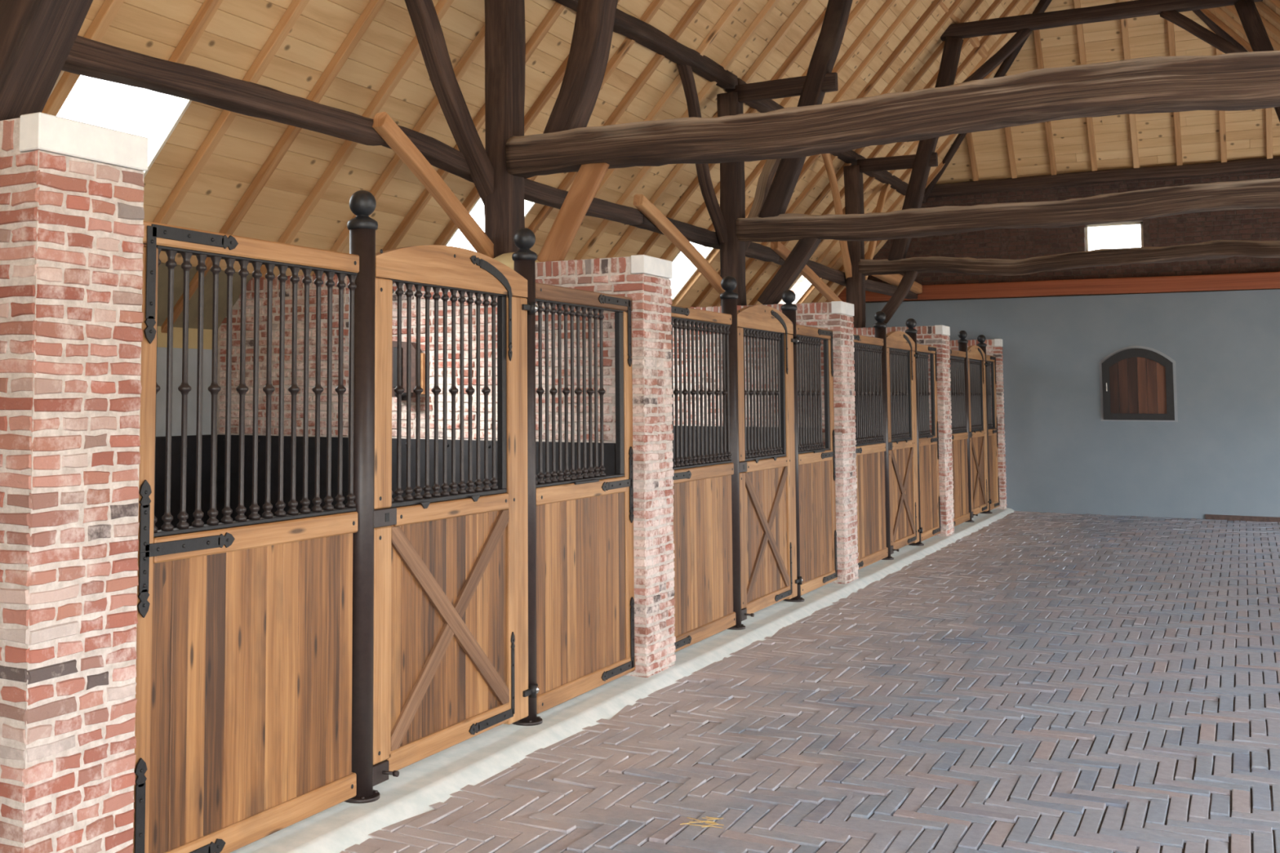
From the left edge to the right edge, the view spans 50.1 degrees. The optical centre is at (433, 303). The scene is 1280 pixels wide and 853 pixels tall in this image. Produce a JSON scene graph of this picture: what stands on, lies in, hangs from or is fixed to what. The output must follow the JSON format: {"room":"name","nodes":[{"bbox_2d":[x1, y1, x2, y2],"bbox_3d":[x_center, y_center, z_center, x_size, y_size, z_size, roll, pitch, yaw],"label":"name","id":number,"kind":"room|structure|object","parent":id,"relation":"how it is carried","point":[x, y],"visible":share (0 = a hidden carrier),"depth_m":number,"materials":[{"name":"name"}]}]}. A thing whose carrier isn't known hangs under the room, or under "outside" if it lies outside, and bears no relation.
{"room":"farm building","nodes":[
{"label":"farm building","id":0,"kind":"room"},
{"bbox_2d":[155,325,217,507],"bbox_3d":[-0.545,1.311,11.240,0.200,2.140,23.200,-2,-5,31],"label":"wall","id":1,"kind":"structure","parent":0,"point":[161,399],"depth_m":9.16,"materials":[{"name":"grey paint"}]},
{"bbox_2d":[154,435,210,530],"bbox_3d":[-2.593,1.463,7.604,0.017,1.335,4.110,-2,-5,31],"label":"board","id":2,"kind":"object","parent":1,"relation":"attached to","point":[160,451],"visible":0.02,"depth_m":9.08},
{"bbox_2d":[157,262,253,329],"bbox_3d":[-0.338,0.128,11.196,0.361,0.414,23.200,-2,-5,31],"label":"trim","id":3,"kind":"structure","parent":1,"relation":"attached to","point":[162,295],"depth_m":9.09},
{"bbox_2d":[77,0,1039,307],"bbox_3d":[1.594,-2.475,10.385,5.231,6.042,24.098,-2,-5,31],"label":"ceiling","id":4,"kind":"structure","parent":0,"point":[238,30],"depth_m":9.56,"materials":[{"name":"wood"}]},
{"bbox_2d":[42,0,124,115],"bbox_3d":[-0.705,-2.815,6.378,5.007,5.777,0.068,-2,-5,31],"label":"rafter","id":5,"kind":"object","parent":4,"relation":"attached to","point":[109,9],"visible":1,"depth_m":6.90,"materials":[{"name":"brown wood"}]},
{"bbox_2d":[168,0,222,64],"bbox_3d":[0.142,-3.502,6.646,3.787,4.366,0.068,-2,-5,31],"label":"rafter","id":6,"kind":"object","parent":4,"relation":"attached to","point":[208,9],"visible":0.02,"depth_m":7.36,"materials":[{"name":"brown wood"}]},
{"bbox_2d":[143,0,309,245],"bbox_3d":[-0.059,-2.741,7.446,5.007,5.777,0.068,-2,-5,31],"label":"rafter","id":7,"kind":"object","parent":4,"relation":"attached to","point":[295,8],"visible":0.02,"depth_m":8.04,"materials":[{"name":"brown wood"}]},
{"bbox_2d":[160,0,386,333],"bbox_3d":[0.263,-2.704,7.980,5.007,5.777,0.068,-2,-5,31],"label":"rafter","id":8,"kind":"object","parent":4,"relation":"attached to","point":[372,8],"visible":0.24,"depth_m":8.57,"materials":[{"name":"brown wood"}]},
{"bbox_2d":[260,0,453,279],"bbox_3d":[0.586,-2.667,8.514,5.007,5.777,0.068,-2,-5,31],"label":"rafter","id":9,"kind":"object","parent":4,"relation":"attached to","point":[442,6],"visible":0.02,"depth_m":9.09,"materials":[{"name":"brown wood"}]},
{"bbox_2d":[311,24,484,276],"bbox_3d":[0.908,-2.630,9.048,5.007,5.777,0.068,-2,-5,31],"label":"rafter","id":10,"kind":"object","parent":4,"relation":"attached to","point":[478,42],"visible":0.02,"depth_m":9.52,"materials":[{"name":"brown wood"}]},
{"bbox_2d":[382,1,565,251],"bbox_3d":[1.231,-2.593,9.582,5.007,5.777,0.068,-2,-5,31],"label":"rafter","id":11,"kind":"object","parent":4,"relation":"attached to","point":[557,9],"visible":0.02,"depth_m":10.04,"materials":[{"name":"brown wood"}]},
{"bbox_2d":[433,0,619,245],"bbox_3d":[1.553,-2.556,10.117,5.007,5.777,0.068,-2,-5,31],"label":"rafter","id":12,"kind":"object","parent":4,"relation":"attached to","point":[559,75],"visible":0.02,"depth_m":10.49,"materials":[{"name":"brown wood"}]},
{"bbox_2d":[526,0,665,181],"bbox_3d":[2.400,-3.243,10.384,3.787,4.366,0.068,-2,-5,31],"label":"rafter","id":13,"kind":"object","parent":4,"relation":"attached to","point":[654,6],"visible":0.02,"depth_m":10.79,"materials":[{"name":"brown wood"}]},
{"bbox_2d":[528,0,706,234],"bbox_3d":[2.199,-2.482,11.185,5.007,5.777,0.068,-2,-5,31],"label":"rafter","id":14,"kind":"object","parent":4,"relation":"attached to","point":[696,5],"visible":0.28,"depth_m":11.40,"materials":[{"name":"brown wood"}]},
{"bbox_2d":[594,0,744,197],"bbox_3d":[2.521,-2.445,11.719,5.007,5.777,0.068,-2,-5,31],"label":"rafter","id":15,"kind":"object","parent":4,"relation":"attached to","point":[733,7],"visible":0.28,"depth_m":11.87,"materials":[{"name":"brown wood"}]},
{"bbox_2d":[573,0,779,259],"bbox_3d":[2.844,-2.408,12.253,5.007,5.777,0.068,-2,-5,31],"label":"rafter","id":16,"kind":"object","parent":4,"relation":"attached to","point":[771,4],"visible":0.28,"depth_m":12.41,"materials":[{"name":"brown wood"}]},
{"bbox_2d":[605,0,811,257],"bbox_3d":[3.166,-2.371,12.787,5.007,5.777,0.068,-2,-5,31],"label":"rafter","id":17,"kind":"object","parent":4,"relation":"attached to","point":[803,4],"visible":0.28,"depth_m":12.83,"materials":[{"name":"brown wood"}]},
{"bbox_2d":[636,7,826,254],"bbox_3d":[3.489,-2.334,13.321,5.007,5.777,0.068,-2,-5,31],"label":"rafter","id":18,"kind":"object","parent":4,"relation":"attached to","point":[817,25],"visible":0.28,"depth_m":13.43,"materials":[{"name":"brown wood"}]},
{"bbox_2d":[660,0,869,260],"bbox_3d":[3.811,-2.297,13.855,5.007,5.777,0.068,-2,-5,31],"label":"rafter","id":19,"kind":"object","parent":4,"relation":"attached to","point":[859,7],"visible":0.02,"depth_m":14.22,"materials":[{"name":"brown wood"}]},
{"bbox_2d":[671,0,919,306],"bbox_3d":[4.457,-2.224,14.923,5.007,5.777,0.068,-2,-5,31],"label":"rafter","id":20,"kind":"object","parent":4,"relation":"attached to","point":[913,3],"visible":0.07,"depth_m":14.80,"materials":[{"name":"brown wood"}]},
{"bbox_2d":[707,0,895,231],"bbox_3d":[4.658,-2.985,14.123,3.787,4.366,0.068,-2,-5,31],"label":"rafter","id":21,"kind":"object","parent":4,"relation":"attached to","point":[888,3],"visible":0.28,"depth_m":14.21,"materials":[{"name":"brown wood"}]},
{"bbox_2d":[690,0,942,307],"bbox_3d":[4.779,-2.187,15.457,5.007,5.777,0.068,-2,-5,31],"label":"rafter","id":22,"kind":"object","parent":4,"relation":"attached to","point":[935,4],"visible":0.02,"depth_m":15.25,"materials":[{"name":"brown wood"}]},
{"bbox_2d":[711,0,963,306],"bbox_3d":[5.102,-2.150,15.991,5.007,5.777,0.068,-2,-5,31],"label":"rafter","id":23,"kind":"object","parent":4,"relation":"attached to","point":[956,4],"visible":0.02,"depth_m":15.79,"materials":[{"name":"brown wood"}]},
{"bbox_2d":[745,0,983,294],"bbox_3d":[5.424,-2.113,16.525,5.007,5.777,0.068,-2,-5,31],"label":"rafter","id":24,"kind":"object","parent":4,"relation":"attached to","point":[975,6],"visible":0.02,"depth_m":16.58,"materials":[{"name":"brown wood"}]},
{"bbox_2d":[748,0,1002,305],"bbox_3d":[5.747,-2.076,17.059,5.007,5.777,0.068,-2,-5,31],"label":"rafter","id":25,"kind":"object","parent":4,"relation":"attached to","point":[996,2],"visible":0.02,"depth_m":17.07,"materials":[{"name":"brown wood"}]},
{"bbox_2d":[796,60,1003,303],"bbox_3d":[6.306,-1.400,18.869,4.055,4.676,0.068,-2,-5,31],"label":"rafter","id":26,"kind":"object","parent":4,"relation":"attached to","point":[908,171],"visible":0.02,"depth_m":18.89,"materials":[{"name":"brown wood"}]},
{"bbox_2d":[808,0,1020,258],"bbox_3d":[6.069,-2.039,17.593,5.007,5.777,0.068,-2,-5,31],"label":"rafter","id":27,"kind":"object","parent":4,"relation":"attached to","point":[1014,2],"visible":0.28,"depth_m":17.18,"materials":[{"name":"brown wood"}]},
{"bbox_2d":[816,0,1036,263],"bbox_3d":[6.762,-2.514,17.939,3.429,3.953,0.068,-2,-5,31],"label":"rafter","id":28,"kind":"object","parent":4,"relation":"attached to","point":[1031,2],"visible":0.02,"depth_m":18.07,"materials":[{"name":"brown wood"}]},
{"bbox_2d":[620,0,941,175],"bbox_3d":[1.557,-2.483,10.408,5.223,6.028,24.100,-2,-5,31],"label":"ceiling","id":29,"kind":"structure","parent":0,"point":[680,0],"depth_m":12.57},
{"bbox_2d":[51,71,191,177],"bbox_3d":[-1.869,-0.980,7.475,0.688,0.770,0.970,-2,-5,31],"label":"window","id":30,"kind":"structure","parent":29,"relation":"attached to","point":[177,107],"depth_m":7.83,"materials":[{"name":"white glass"}]},
{"bbox_2d":[671,245,713,301],"bbox_3d":[2.794,-0.446,15.195,0.688,0.770,0.840,-2,-5,31],"label":"window","id":31,"kind":"structure","parent":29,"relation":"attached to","point":[690,269],"depth_m":15.57,"materials":[{"name":"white glass"}]},
{"bbox_2d":[339,511,1279,852],"bbox_3d":[3.744,2.381,8.692,10.100,0.273,23.600,-2,-5,31],"label":"floor","id":32,"kind":"structure","parent":0,"point":[619,760],"depth_m":6.70,"materials":[{"name":"brick"}]},
{"bbox_2d":[777,170,1279,304],"bbox_3d":[9.819,-1.199,18.932,10.200,2.170,0.252,-2,-5,31],"label":"wall","id":33,"kind":"structure","parent":0,"point":[1043,233],"depth_m":19.07,"materials":[{"name":"wood"}]},
{"bbox_2d":[928,156,1279,196],"bbox_3d":[9.977,-1.803,18.652,6.800,0.210,0.183,-2,-5,31],"label":"beam","id":34,"kind":"structure","parent":33,"relation":"attached to","point":[1260,164],"depth_m":18.85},
{"bbox_2d":[1033,29,1057,175],"bbox_3d":[8.466,-2.843,18.585,0.070,1.960,1.790,-2,-5,31],"label":"rafter","id":35,"kind":"object","parent":34,"relation":"on","point":[1036,32],"visible":0.42,"depth_m":18.81,"materials":[{"name":"brown wood"}]},
{"bbox_2d":[1073,0,1097,171],"bbox_3d":[8.774,-3.179,18.100,0.070,2.567,2.342,-2,-5,31],"label":"rafter","id":36,"kind":"object","parent":34,"relation":"on","point":[1077,2],"visible":0.72,"depth_m":18.49,"materials":[{"name":"brown wood"}]},
{"bbox_2d":[1119,0,1139,168],"bbox_3d":[9.165,-3.328,17.741,0.070,2.816,2.568,-2,-5,31],"label":"rafter","id":37,"kind":"object","parent":34,"relation":"on","point":[1123,21],"visible":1,"depth_m":18.26,"materials":[{"name":"brown wood"}]},
{"bbox_2d":[1167,21,1182,165],"bbox_3d":[9.757,-3.026,17.686,0.070,2.209,2.016,-2,-5,31],"label":"rafter","id":38,"kind":"object","parent":34,"relation":"on","point":[1170,25],"visible":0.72,"depth_m":18.04,"materials":[{"name":"brown wood"}]},
{"bbox_2d":[864,288,1279,519],"bbox_3d":[9.794,1.418,18.720,10.200,3.080,0.330,-2,-5,31],"label":"wall","id":39,"kind":"structure","parent":0,"point":[1221,455],"depth_m":18.57,"materials":[{"name":"grey paint"}]},
{"bbox_2d":[791,271,1279,302],"bbox_3d":[9.460,-0.242,18.855,9.000,0.234,0.169,-2,-5,31],"label":"beam","id":40,"kind":"structure","parent":39,"relation":"on","point":[1268,280],"depth_m":18.85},
{"bbox_2d":[1098,346,1177,422],"bbox_3d":[9.736,1.108,18.557,0.940,1.045,0.094,-2,-5,31],"label":"window","id":41,"kind":"structure","parent":39,"relation":"in","point":[1162,409],"depth_m":18.55,"materials":[{"name":"brown wood"}]},
{"bbox_2d":[1109,356,1167,413],"bbox_3d":[9.743,1.134,18.566,0.696,0.795,0.010,-2,-5,31],"label":"shutter","id":42,"kind":"object","parent":41,"relation":"attached to","point":[1117,372],"depth_m":18.56,"materials":[{"name":"brown wood"}]},
{"bbox_2d":[1204,514,1279,523],"bbox_3d":[12.098,2.807,17.025,4.000,0.075,0.025,-2,-5,31],"label":"baseboard","id":43,"kind":"structure","parent":39,"relation":"attached to","point":[1228,517],"depth_m":17.82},
{"bbox_2d":[937,0,1279,183],"bbox_3d":[9.086,-3.301,17.908,7.200,3.602,3.330,-2,-5,31],"label":"ceiling","id":44,"kind":"structure","parent":0,"point":[1246,131],"depth_m":18.25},
{"bbox_2d":[924,0,1051,199],"bbox_3d":[7.834,-3.196,18.521,0.116,3.068,3.766,1,-4,-15],"label":"rafter","id":45,"kind":"object","parent":44,"relation":"attached to","point":[1042,5],"visible":0.42,"depth_m":18.53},
{"bbox_2d":[1206,0,1279,53],"bbox_3d":[5.997,-2.648,7.737,5.231,6.042,24.098,-2,-5,31],"label":"ceiling","id":46,"kind":"structure","parent":0,"point":[1267,2],"depth_m":15.44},
{"bbox_3d":[0.725,2.354,10.400,2.870,0.041,23.200,-2,-5,31],"label":"floor","id":47,"kind":"structure","parent":0,"visible":0},
{"bbox_2d":[0,111,148,852],"bbox_3d":[-2.410,0.747,4.846,3.221,2.481,0.465,-2,-5,31],"label":"brick pillar","id":48,"kind":"structure","parent":47,"relation":"on","point":[72,212],"depth_m":3.97,"materials":[{"name":"brick"}]},
{"bbox_2d":[0,0,93,120],"bbox_3d":[-1.307,-0.752,4.179,0.730,0.931,0.206,-2,-5,31],"label":"knee brace","id":49,"kind":"object","parent":48,"relation":"attached to","point":[37,37],"visible":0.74,"depth_m":4.07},
{"bbox_2d":[216,252,675,677],"bbox_3d":[-0.049,0.980,8.757,3.223,2.555,0.539,-2,-5,31],"label":"brick wall","id":50,"kind":"structure","parent":47,"relation":"on","point":[645,279],"depth_m":8.11,"materials":[{"name":"red brick"}]},
{"bbox_2d":[391,341,425,399],"bbox_3d":[-0.177,0.428,8.561,0.210,0.380,0.142,-2,-5,31],"label":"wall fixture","id":51,"kind":"object","parent":50,"relation":"attached to","point":[413,377],"visible":0.62,"depth_m":8.56,"materials":[{"name":"black wood"}]},
{"bbox_2d":[216,434,616,522],"bbox_3d":[-0.223,1.534,8.587,3.010,1.335,0.024,-2,-5,31],"label":"board","id":52,"kind":"object","parent":50,"relation":"attached to","point":[609,448],"visible":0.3,"depth_m":8.91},
{"bbox_2d":[483,0,525,257],"bbox_3d":[0.459,-1.230,8.645,0.226,1.982,0.232,-2,-5,31],"label":"timber post","id":53,"kind":"object","parent":50,"relation":"on","point":[504,20],"visible":0.79,"depth_m":8.55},
{"bbox_2d":[373,111,494,258],"bbox_3d":[0.046,-0.655,8.035,0.084,0.765,1.344,-2,-5,32],"label":"brace","id":54,"kind":"object","parent":53,"relation":"attached to","point":[384,125],"visible":0.9,"depth_m":7.91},
{"bbox_2d":[62,35,387,145],"bbox_3d":[-1.192,-1.032,6.233,0.164,0.216,3.503,-2,-5,31],"label":"purlin","id":55,"kind":"object","parent":54,"relation":"attached to","point":[87,58],"visible":0.81,"depth_m":6.38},
{"bbox_2d":[404,0,493,203],"bbox_3d":[0.060,-1.437,8.144,0.149,1.692,1.496,-2,-5,31],"label":"brace","id":56,"kind":"object","parent":53,"relation":"attached to","point":[423,13],"visible":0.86,"depth_m":8.15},
{"bbox_2d":[381,125,643,225],"bbox_3d":[0.679,-0.826,9.342,0.159,0.209,3.733,-2,-5,31],"label":"purlin","id":57,"kind":"object","parent":53,"relation":"attached to","point":[440,155],"visible":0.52,"depth_m":9.22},
{"bbox_2d":[553,0,737,88],"bbox_3d":[0.442,-2.307,8.758,0.161,0.228,9.151,-2,-5,31],"label":"beam","id":58,"kind":"structure","parent":53,"relation":"on","point":[644,34],"depth_m":11.14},
{"bbox_2d":[506,51,1279,177],"bbox_3d":[2.773,-1.028,7.232,5.233,0.309,0.321,-2,-5,31],"label":"tie beam","id":59,"kind":"structure","parent":53,"relation":"attached to","point":[1246,82],"depth_m":7.18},
{"bbox_2d":[537,163,608,262],"bbox_3d":[0.849,-0.531,8.301,0.511,0.772,0.071,-2,-5,31],"label":"knee brace","id":60,"kind":"object","parent":59,"relation":"attached to","point":[588,177],"visible":0.79,"depth_m":8.26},
{"bbox_2d":[544,0,617,133],"bbox_3d":[1.149,-2.341,8.364,0.989,2.718,0.209,-2,-5,31],"label":"strut","id":61,"kind":"object","parent":59,"relation":"on","point":[575,106],"visible":0.91,"depth_m":8.34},
{"bbox_2d":[230,508,1014,852],"bbox_3d":[2.187,2.294,9.521,0.544,0.045,23.200,-2,-5,31],"label":"concrete curb","id":62,"kind":"structure","parent":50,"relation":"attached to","point":[426,782],"depth_m":6.41,"materials":[{"name":"concrete"}]},
{"bbox_2d":[344,190,379,803],"bbox_3d":[-0.294,0.758,5.481,0.163,2.461,0.163,-2,-5,31],"label":"steel post","id":63,"kind":"object","parent":62,"relation":"on","point":[362,228],"visible":0.94,"depth_m":5.44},
{"bbox_2d":[133,221,359,852],"bbox_3d":[-0.654,0.837,4.830,0.073,2.146,1.330,-2,-5,31],"label":"grille panel","id":64,"kind":"object","parent":63,"relation":"attached to","point":[243,717],"visible":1,"depth_m":4.76,"materials":[{"name":"brown wood"}]},
{"bbox_2d":[511,227,542,725],"bbox_3d":[0.449,0.844,6.711,0.163,2.461,0.212,-2,-5,31],"label":"steel post","id":65,"kind":"object","parent":62,"relation":"on","point":[524,238],"visible":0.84,"depth_m":6.70,"materials":[{"name":"black metal"}]},
{"bbox_2d":[372,244,528,786],"bbox_3d":[0.115,0.861,6.057,0.116,2.240,1.380,-2,-5,31],"label":"door","id":66,"kind":"structure","parent":65,"relation":"attached to","point":[451,569],"depth_m":6.01,"materials":[{"name":"brown wood"}]},
{"bbox_2d":[535,282,635,714],"bbox_3d":[0.824,1.004,7.275,0.069,2.151,1.251,-2,-5,31],"label":"grille panel","id":67,"kind":"object","parent":65,"relation":"attached to","point":[585,570],"visible":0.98,"depth_m":7.23,"materials":[{"name":"brown wood"}]},
{"bbox_2d":[720,275,745,630],"bbox_3d":[2.093,1.032,9.433,0.163,2.461,0.163,-2,-5,31],"label":"steel post","id":68,"kind":"object","parent":62,"relation":"on","point":[729,298],"visible":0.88,"depth_m":9.40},
{"bbox_2d":[671,305,735,653],"bbox_3d":[1.729,1.110,8.775,0.073,2.146,1.347,-2,-5,31],"label":"grille panel","id":69,"kind":"object","parent":68,"relation":"attached to","point":[703,579],"visible":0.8,"depth_m":8.81,"materials":[{"name":"brown wood"}]},
{"bbox_2d":[780,289,804,602],"bbox_3d":[2.837,1.117,10.664,0.163,2.461,0.212,-2,-5,31],"label":"steel post","id":70,"kind":"object","parent":62,"relation":"on","point":[788,309],"visible":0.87,"depth_m":10.65,"materials":[{"name":"black metal"}]},
{"bbox_2d":[737,305,797,621],"bbox_3d":[2.501,1.134,10.008,0.116,2.240,1.383,-2,-5,31],"label":"door","id":71,"kind":"structure","parent":70,"relation":"attached to","point":[767,488],"depth_m":10.02,"materials":[{"name":"brown wood"}]},
{"bbox_2d":[795,324,837,595],"bbox_3d":[3.175,1.273,11.170,0.072,2.139,1.116,-2,-5,32],"label":"grille panel","id":72,"kind":"object","parent":70,"relation":"attached to","point":[816,464],"visible":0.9,"depth_m":11.17,"materials":[{"name":"brown wood"}]},
{"bbox_2d":[873,311,893,559],"bbox_3d":[4.481,1.305,13.386,0.163,2.461,0.163,-2,-5,31],"label":"steel post","id":73,"kind":"object","parent":62,"relation":"on","point":[880,326],"visible":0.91,"depth_m":13.35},
{"bbox_2d":[853,333,888,569],"bbox_3d":[4.082,1.380,12.669,0.073,2.146,1.482,-2,-5,31],"label":"grille panel","id":74,"kind":"object","parent":73,"relation":"attached to","point":[870,448],"visible":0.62,"depth_m":12.79,"materials":[{"name":"brown wood"}]},
{"bbox_2d":[905,318,924,546],"bbox_3d":[5.224,1.390,14.616,0.163,2.461,0.212,-2,-5,31],"label":"steel post","id":75,"kind":"object","parent":62,"relation":"on","point":[910,323],"visible":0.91,"depth_m":14.61,"materials":[{"name":"black metal"}]},
{"bbox_2d":[885,330,919,554],"bbox_3d":[4.889,1.408,13.960,0.116,2.240,1.383,-2,-5,31],"label":"door","id":76,"kind":"structure","parent":75,"relation":"attached to","point":[900,347],"depth_m":14.00,"materials":[{"name":"brown wood"}]},
{"bbox_2d":[916,343,940,542],"bbox_3d":[5.557,1.543,15.112,0.070,2.145,1.088,-2,-5,32],"label":"grille panel","id":77,"kind":"object","parent":75,"relation":"attached to","point":[930,503],"visible":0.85,"depth_m":15.15,"materials":[{"name":"brown wood"}]},
{"bbox_2d":[957,330,973,522],"bbox_3d":[6.868,1.579,17.338,0.163,2.461,0.163,-2,-5,31],"label":"steel post","id":78,"kind":"object","parent":62,"relation":"on","point":[962,342],"visible":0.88,"depth_m":17.31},
{"bbox_2d":[949,349,969,526],"bbox_3d":[6.462,1.652,16.611,0.073,2.146,1.508,-2,-5,31],"label":"grille panel","id":79,"kind":"object","parent":78,"relation":"attached to","point":[959,436],"visible":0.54,"depth_m":16.79,"materials":[{"name":"brown wood"}]},
{"bbox_2d":[977,334,992,513],"bbox_3d":[7.611,1.664,18.568,0.163,2.461,0.212,-2,-5,31],"label":"steel post","id":80,"kind":"object","parent":62,"relation":"on","point":[981,339],"visible":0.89,"depth_m":18.57,"materials":[{"name":"black metal"}]},
{"bbox_2d":[967,345,989,518],"bbox_3d":[7.276,1.681,17.912,0.116,2.240,1.383,-2,-5,31],"label":"door","id":81,"kind":"structure","parent":80,"relation":"attached to","point":[975,355],"depth_m":17.99,"materials":[{"name":"brown wood"}]},
{"bbox_2d":[986,355,999,510],"bbox_3d":[7.877,1.811,18.949,0.069,2.151,0.824,-2,-5,31],"label":"grille panel","id":82,"kind":"object","parent":80,"relation":"attached to","point":[992,430],"visible":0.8,"depth_m":19.02,"materials":[{"name":"brown wood"}]},
{"bbox_2d":[672,301,858,583],"bbox_3d":[2.286,1.284,12.621,3.222,2.481,0.469,-2,-5,31],"label":"brick wall","id":83,"kind":"structure","parent":47,"relation":"on","point":[836,316],"depth_m":11.77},
{"bbox_2d":[716,91,746,306],"bbox_3d":[2.776,-0.964,12.490,0.219,1.982,0.226,-2,-5,31],"label":"timber post","id":84,"kind":"object","parent":83,"relation":"on","point":[731,193],"visible":0.62,"depth_m":12.39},
{"bbox_2d":[632,194,724,294],"bbox_3d":[2.160,-0.473,11.544,0.088,0.691,2.027,-2,-5,32],"label":"brace","id":85,"kind":"object","parent":84,"relation":"attached to","point":[642,204],"visible":0.95,"depth_m":11.37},
{"bbox_2d":[676,63,727,241],"bbox_3d":[2.471,-1.261,12.103,0.115,1.754,1.298,-2,-5,31],"label":"brace","id":86,"kind":"object","parent":84,"relation":"attached to","point":[686,72],"visible":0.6,"depth_m":12.00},
{"bbox_2d":[630,214,779,262],"bbox_3d":[2.615,-0.599,12.547,0.150,0.156,3.730,-2,-5,31],"label":"purlin","id":87,"kind":"object","parent":84,"relation":"attached to","point":[700,236],"visible":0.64,"depth_m":12.21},
{"bbox_2d":[734,71,838,102],"bbox_3d":[3.220,-1.967,12.259,0.922,0.174,0.093,-2,-5,31],"label":"tie","id":88,"kind":"object","parent":84,"relation":"attached to","point":[793,86],"visible":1,"depth_m":12.25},
{"bbox_2d":[735,178,1279,241],"bbox_3d":[5.087,-0.746,11.080,5.255,0.291,0.269,-2,-5,31],"label":"tie beam","id":89,"kind":"structure","parent":84,"relation":"attached to","point":[1264,194],"depth_m":11.11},
{"bbox_2d":[757,237,821,304],"bbox_3d":[3.228,-0.298,12.177,0.563,0.702,0.160,-2,-5,31],"label":"knee brace","id":90,"kind":"object","parent":89,"relation":"attached to","point":[803,248],"visible":0.89,"depth_m":12.11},
{"bbox_2d":[760,0,853,216],"bbox_3d":[3.458,-2.076,12.157,1.035,2.712,0.185,-2,-5,31],"label":"strut","id":91,"kind":"object","parent":89,"relation":"on","point":[825,52],"visible":0.76,"depth_m":12.08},
{"bbox_2d":[673,425,804,463],"bbox_3d":[2.094,1.800,12.424,3.010,1.335,0.024,-2,-5,31],"label":"board","id":92,"kind":"object","parent":83,"relation":"attached to","point":[673,425],"visible":0.06,"depth_m":12.22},
{"bbox_2d":[853,324,954,536],"bbox_3d":[4.661,1.556,16.553,3.221,2.481,0.465,-2,-5,31],"label":"brick wall","id":93,"kind":"structure","parent":47,"relation":"on","point":[937,335],"depth_m":15.65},
{"bbox_2d":[843,164,865,328],"bbox_3d":[5.152,-0.692,16.422,0.222,1.982,0.222,-2,-5,31],"label":"timber post","id":94,"kind":"object","parent":93,"relation":"on","point":[853,179],"visible":0.7,"depth_m":16.34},
{"bbox_2d":[821,152,852,278],"bbox_3d":[4.809,-1.002,15.984,0.097,1.758,1.305,-2,-5,32],"label":"brace","id":95,"kind":"object","parent":94,"relation":"attached to","point":[826,157],"visible":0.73,"depth_m":16.00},
{"bbox_2d":[724,77,925,203],"bbox_3d":[5.078,-1.814,16.427,0.156,0.157,8.701,-2,-5,31],"label":"beam","id":96,"kind":"structure","parent":95,"relation":"on","point":[850,156],"depth_m":16.47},
{"bbox_2d":[743,157,780,253],"bbox_3d":[3.291,-1.194,13.463,0.139,1.657,1.722,-2,-5,31],"label":"brace","id":97,"kind":"object","parent":96,"relation":"attached to","point":[769,169],"visible":0.41,"depth_m":13.49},
{"bbox_2d":[773,256,917,299],"bbox_3d":[5.399,-0.299,17.152,0.151,0.203,6.952,-2,-5,31],"label":"purlin","id":98,"kind":"object","parent":94,"relation":"attached to","point":[822,271],"visible":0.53,"depth_m":16.33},
{"bbox_2d":[771,240,842,302],"bbox_3d":[4.276,-0.241,15.049,0.086,0.664,2.920,-2,-5,31],"label":"brace","id":99,"kind":"object","parent":98,"relation":"attached to","point":[779,247],"visible":0.6,"depth_m":14.89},
{"bbox_2d":[857,151,937,173],"bbox_3d":[5.594,-1.693,16.190,0.922,0.178,0.095,-2,-5,31],"label":"tie","id":100,"kind":"object","parent":94,"relation":"attached to","point":[904,162],"visible":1,"depth_m":16.19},
{"bbox_2d":[949,338,1007,509],"bbox_3d":[6.848,1.807,20.173,3.220,2.481,0.211,-2,-5,31],"label":"brick wall","id":101,"kind":"structure","parent":47,"relation":"on","point":[994,347],"depth_m":19.32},
{"bbox_3d":[9.761,0.365,13.564,0.222,4.460,0.224,-2,-5,31],"label":"timber post","id":102,"kind":"object","parent":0,"visible":0},
{"bbox_2d":[857,240,1279,276],"bbox_3d":[7.457,-0.485,15.006,5.252,0.286,0.266,-2,-5,31],"label":"tie beam","id":103,"kind":"structure","parent":102,"relation":"attached to","point":[1215,250],"depth_m":15.05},
{"bbox_2d":[880,270,917,323],"bbox_3d":[5.564,-0.087,16.131,0.510,0.689,0.136,-2,-5,31],"label":"knee brace","id":104,"kind":"object","parent":103,"relation":"attached to","point":[908,278],"visible":0.9,"depth_m":16.06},
{"bbox_2d":[887,36,963,260],"bbox_3d":[5.883,-1.810,16.060,0.924,2.699,0.193,-2,-5,31],"label":"strut","id":105,"kind":"object","parent":103,"relation":"on","point":[915,190],"visible":0.69,"depth_m":15.98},
{"bbox_2d":[940,0,1262,40],"bbox_3d":[7.487,-3.278,15.189,3.301,0.190,0.179,-2,-5,31],"label":"beam","id":106,"kind":"structure","parent":105,"relation":"attached to","point":[1136,8],"depth_m":15.22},
{"bbox_2d":[960,27,1031,83],"bbox_3d":[6.564,-2.855,15.714,0.825,0.723,0.122,-2,-5,31],"label":"brace","id":107,"kind":"object","parent":106,"relation":"attached to","point":[1014,42],"visible":0.83,"depth_m":15.64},
{"bbox_2d":[1159,9,1245,54],"bbox_3d":[8.374,-2.936,14.629,0.801,0.692,0.116,-2,-5,31],"label":"brace","id":108,"kind":"object","parent":106,"relation":"attached to","point":[1172,16],"visible":0.88,"depth_m":14.59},
{"bbox_2d":[1235,0,1279,120],"bbox_3d":[9.059,-1.935,14.147,0.967,2.705,0.184,-2,-5,31],"label":"strut","id":109,"kind":"object","parent":103,"relation":"on","point":[1252,22],"visible":0.6,"depth_m":14.30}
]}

